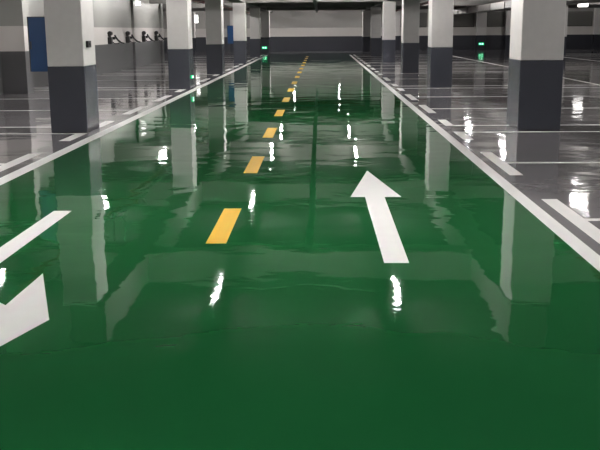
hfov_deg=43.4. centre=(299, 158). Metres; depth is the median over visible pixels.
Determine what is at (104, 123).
road marking
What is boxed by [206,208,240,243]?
centre dash
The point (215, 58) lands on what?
concrete column
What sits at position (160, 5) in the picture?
trim
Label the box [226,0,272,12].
trim
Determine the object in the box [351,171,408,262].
arrow
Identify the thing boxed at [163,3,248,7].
trim
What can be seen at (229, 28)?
panel
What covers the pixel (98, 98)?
bay line
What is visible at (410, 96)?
line marking
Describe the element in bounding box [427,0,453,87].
concrete column
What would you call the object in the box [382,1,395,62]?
concrete column
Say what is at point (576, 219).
line marking
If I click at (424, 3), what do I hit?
pipe
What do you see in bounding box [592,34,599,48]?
trim
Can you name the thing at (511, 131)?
parking line
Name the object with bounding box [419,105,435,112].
line marking
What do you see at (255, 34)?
concrete column
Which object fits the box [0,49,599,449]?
floor
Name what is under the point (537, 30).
concrete column
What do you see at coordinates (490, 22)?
panel
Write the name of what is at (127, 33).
unit
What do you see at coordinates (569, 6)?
trim
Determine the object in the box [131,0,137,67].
trim
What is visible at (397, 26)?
trim
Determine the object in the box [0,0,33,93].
concrete column
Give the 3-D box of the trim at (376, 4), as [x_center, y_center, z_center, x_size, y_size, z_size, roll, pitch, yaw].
[4.147,-7.226,32.767,0.580,0.600,44.400,0,10,2]
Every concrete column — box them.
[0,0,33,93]
[44,0,98,132]
[166,0,193,88]
[192,12,195,52]
[205,0,224,73]
[233,2,246,63]
[250,8,260,56]
[261,11,269,52]
[362,10,370,51]
[370,7,380,56]
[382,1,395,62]
[401,0,419,72]
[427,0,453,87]
[506,0,565,129]
[564,5,567,54]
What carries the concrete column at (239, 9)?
on the floor
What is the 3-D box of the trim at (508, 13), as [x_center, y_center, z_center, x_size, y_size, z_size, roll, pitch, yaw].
[15.251,-9.648,54.757,0.650,3.400,0.300,0,10,2]
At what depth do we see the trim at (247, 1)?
34.92 m
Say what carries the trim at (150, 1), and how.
attached to the wall at (114, 16)
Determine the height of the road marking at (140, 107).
0.002 m
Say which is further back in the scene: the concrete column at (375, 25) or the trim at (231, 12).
the trim at (231, 12)
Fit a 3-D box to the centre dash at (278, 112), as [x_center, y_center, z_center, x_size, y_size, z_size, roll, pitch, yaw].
[-0.381,-0.865,14.146,0.150,0.002,1.090,0,10,2]
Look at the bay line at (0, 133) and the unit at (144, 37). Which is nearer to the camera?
the bay line at (0, 133)
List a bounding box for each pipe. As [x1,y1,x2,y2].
[191,0,249,13]
[396,1,428,11]
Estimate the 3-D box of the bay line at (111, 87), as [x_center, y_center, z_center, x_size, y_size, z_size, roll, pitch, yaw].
[-5.273,-1.970,20.827,4.230,0.002,0.075,0,10,2]
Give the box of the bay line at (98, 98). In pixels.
[98,98,148,98]
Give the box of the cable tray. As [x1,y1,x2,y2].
[313,0,317,12]
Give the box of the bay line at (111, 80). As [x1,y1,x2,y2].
[111,80,145,80]
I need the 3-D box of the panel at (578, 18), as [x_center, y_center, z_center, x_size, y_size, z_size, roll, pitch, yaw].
[19.974,-10.149,54.663,2.400,1.050,0.055,0,10,2]
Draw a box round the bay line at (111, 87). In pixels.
[111,87,157,87]
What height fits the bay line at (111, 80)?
0.002 m
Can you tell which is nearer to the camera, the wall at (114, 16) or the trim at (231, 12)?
the wall at (114, 16)
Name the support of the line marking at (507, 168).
on the floor
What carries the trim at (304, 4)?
attached to the ceiling
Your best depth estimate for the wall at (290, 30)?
55.25 m
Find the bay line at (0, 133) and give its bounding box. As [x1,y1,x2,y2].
[0,133,75,133]
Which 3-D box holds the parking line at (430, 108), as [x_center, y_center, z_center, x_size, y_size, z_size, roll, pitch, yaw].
[5.229,-0.987,14.610,5.380,0.002,0.075,0,10,2]
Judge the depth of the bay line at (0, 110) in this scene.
14.91 m
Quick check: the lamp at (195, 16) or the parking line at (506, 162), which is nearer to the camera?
the parking line at (506, 162)
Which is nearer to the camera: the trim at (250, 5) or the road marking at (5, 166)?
the road marking at (5, 166)
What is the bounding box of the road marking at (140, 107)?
[123,106,147,113]
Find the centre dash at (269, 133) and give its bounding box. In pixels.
[262,128,276,137]
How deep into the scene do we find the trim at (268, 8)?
48.88 m
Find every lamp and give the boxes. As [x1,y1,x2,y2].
[194,15,197,22]
[577,3,587,6]
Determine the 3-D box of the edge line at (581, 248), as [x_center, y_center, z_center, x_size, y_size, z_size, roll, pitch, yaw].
[2.290,-1.346,16.843,0.125,0.002,60.500,0,10,2]
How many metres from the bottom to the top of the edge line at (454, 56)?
0.002 m
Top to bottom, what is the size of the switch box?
0.100 m
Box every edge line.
[0,55,267,184]
[350,55,599,271]
[454,56,599,84]
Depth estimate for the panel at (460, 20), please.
54.89 m
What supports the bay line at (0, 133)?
on the floor
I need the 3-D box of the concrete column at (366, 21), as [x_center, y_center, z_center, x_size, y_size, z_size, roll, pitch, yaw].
[4.569,-8.725,51.609,0.568,2.800,0.628,0,10,2]
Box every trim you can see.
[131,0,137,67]
[149,0,232,3]
[159,4,164,61]
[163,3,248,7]
[163,8,249,10]
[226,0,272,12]
[230,11,232,25]
[246,0,384,2]
[258,2,373,6]
[267,7,365,10]
[361,0,399,11]
[381,6,470,9]
[395,11,399,35]
[395,36,399,50]
[396,1,502,5]
[397,0,509,1]
[475,35,485,49]
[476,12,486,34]
[504,35,509,49]
[505,11,510,34]
[506,0,599,10]
[568,5,599,7]
[575,2,599,4]
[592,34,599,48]
[593,8,599,33]
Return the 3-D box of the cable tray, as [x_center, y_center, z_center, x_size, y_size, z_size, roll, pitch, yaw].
[0.688,-7.439,34.340,0.160,0.660,41.250,0,10,2]
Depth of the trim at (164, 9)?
49.08 m
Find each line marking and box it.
[405,94,417,99]
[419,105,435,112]
[439,120,453,125]
[454,132,473,139]
[480,152,522,174]
[542,199,599,243]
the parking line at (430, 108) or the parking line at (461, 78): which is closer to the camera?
the parking line at (430, 108)
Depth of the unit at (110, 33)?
28.24 m
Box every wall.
[0,0,160,94]
[163,8,593,51]
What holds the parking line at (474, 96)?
on the floor
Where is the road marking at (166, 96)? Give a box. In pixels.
[154,95,171,100]
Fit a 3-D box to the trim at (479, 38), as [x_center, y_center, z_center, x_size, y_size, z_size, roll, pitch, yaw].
[13.181,-8.489,55.009,0.718,1.060,0.304,0,10,2]
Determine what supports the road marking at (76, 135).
on the floor
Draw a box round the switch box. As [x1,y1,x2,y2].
[86,41,90,47]
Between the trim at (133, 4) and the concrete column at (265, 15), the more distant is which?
the concrete column at (265, 15)
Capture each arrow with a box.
[0,211,70,345]
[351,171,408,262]
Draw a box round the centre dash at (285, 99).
[282,97,289,101]
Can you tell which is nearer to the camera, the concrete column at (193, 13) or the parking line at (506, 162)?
the parking line at (506, 162)
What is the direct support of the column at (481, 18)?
attached to the wall at (290, 30)
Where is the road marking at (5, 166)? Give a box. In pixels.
[0,154,38,171]
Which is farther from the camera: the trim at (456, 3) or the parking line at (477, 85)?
the trim at (456, 3)
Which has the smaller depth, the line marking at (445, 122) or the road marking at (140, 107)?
the line marking at (445, 122)
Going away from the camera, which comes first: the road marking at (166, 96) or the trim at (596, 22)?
the road marking at (166, 96)
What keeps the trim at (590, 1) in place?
attached to the ceiling
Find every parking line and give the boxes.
[430,108,506,108]
[454,124,599,125]
[461,78,496,78]
[474,96,507,96]
[477,85,507,85]
[506,162,599,162]
[511,131,599,131]
[584,218,599,220]
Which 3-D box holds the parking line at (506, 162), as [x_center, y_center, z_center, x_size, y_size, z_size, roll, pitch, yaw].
[5.068,0.035,8.639,5.380,0.002,0.075,0,10,2]
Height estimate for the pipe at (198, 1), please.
0.724 m
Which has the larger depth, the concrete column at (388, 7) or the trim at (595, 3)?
the trim at (595, 3)
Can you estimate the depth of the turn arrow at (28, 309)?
4.32 m
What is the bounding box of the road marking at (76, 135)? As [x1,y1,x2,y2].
[60,133,86,140]
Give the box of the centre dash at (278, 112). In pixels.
[274,110,284,115]
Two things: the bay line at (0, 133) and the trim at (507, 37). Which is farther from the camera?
the trim at (507, 37)
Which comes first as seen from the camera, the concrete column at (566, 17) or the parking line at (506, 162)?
the parking line at (506, 162)
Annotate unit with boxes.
[107,31,123,43]
[125,31,139,42]
[142,31,154,41]
[154,31,166,40]
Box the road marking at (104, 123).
[99,121,113,126]
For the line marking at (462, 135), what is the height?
0.002 m
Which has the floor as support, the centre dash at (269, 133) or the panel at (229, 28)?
the centre dash at (269, 133)
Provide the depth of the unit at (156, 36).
36.19 m
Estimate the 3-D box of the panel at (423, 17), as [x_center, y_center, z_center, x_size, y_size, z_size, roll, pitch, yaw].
[8.328,-10.116,54.982,1.800,1.050,0.055,0,10,2]
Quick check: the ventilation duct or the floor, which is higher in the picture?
the ventilation duct
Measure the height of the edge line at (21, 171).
0.002 m
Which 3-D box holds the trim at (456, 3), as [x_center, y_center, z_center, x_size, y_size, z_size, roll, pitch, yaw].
[9.607,-8.812,41.807,9.850,0.600,0.400,0,10,2]
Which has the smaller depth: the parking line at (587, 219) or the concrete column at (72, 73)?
the parking line at (587, 219)
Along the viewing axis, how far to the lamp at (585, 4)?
41.36 m
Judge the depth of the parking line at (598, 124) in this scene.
12.07 m
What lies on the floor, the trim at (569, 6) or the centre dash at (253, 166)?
the centre dash at (253, 166)
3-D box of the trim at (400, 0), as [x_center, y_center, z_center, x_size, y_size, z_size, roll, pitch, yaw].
[9.419,-7.615,34.811,9.850,0.600,0.400,0,10,2]
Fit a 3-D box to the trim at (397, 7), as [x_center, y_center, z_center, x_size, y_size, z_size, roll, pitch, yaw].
[9.795,-10.010,48.803,9.850,0.600,0.400,0,10,2]
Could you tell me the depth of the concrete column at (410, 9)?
26.41 m
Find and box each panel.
[27,17,47,71]
[227,26,232,43]
[419,13,426,26]
[453,13,474,26]
[487,12,504,26]
[567,11,592,25]
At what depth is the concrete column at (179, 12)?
19.92 m
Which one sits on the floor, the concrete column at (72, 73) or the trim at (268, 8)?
the concrete column at (72, 73)
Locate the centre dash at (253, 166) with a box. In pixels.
[244,156,263,172]
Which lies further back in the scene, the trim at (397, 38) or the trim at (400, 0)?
the trim at (397, 38)
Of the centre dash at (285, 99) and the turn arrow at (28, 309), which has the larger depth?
the centre dash at (285, 99)
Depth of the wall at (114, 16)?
29.73 m
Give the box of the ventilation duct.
[453,0,589,14]
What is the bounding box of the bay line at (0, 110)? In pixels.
[0,110,49,110]
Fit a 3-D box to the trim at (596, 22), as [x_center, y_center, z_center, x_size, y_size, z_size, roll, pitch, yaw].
[21.674,-9.666,54.581,0.800,3.400,0.300,0,10,2]

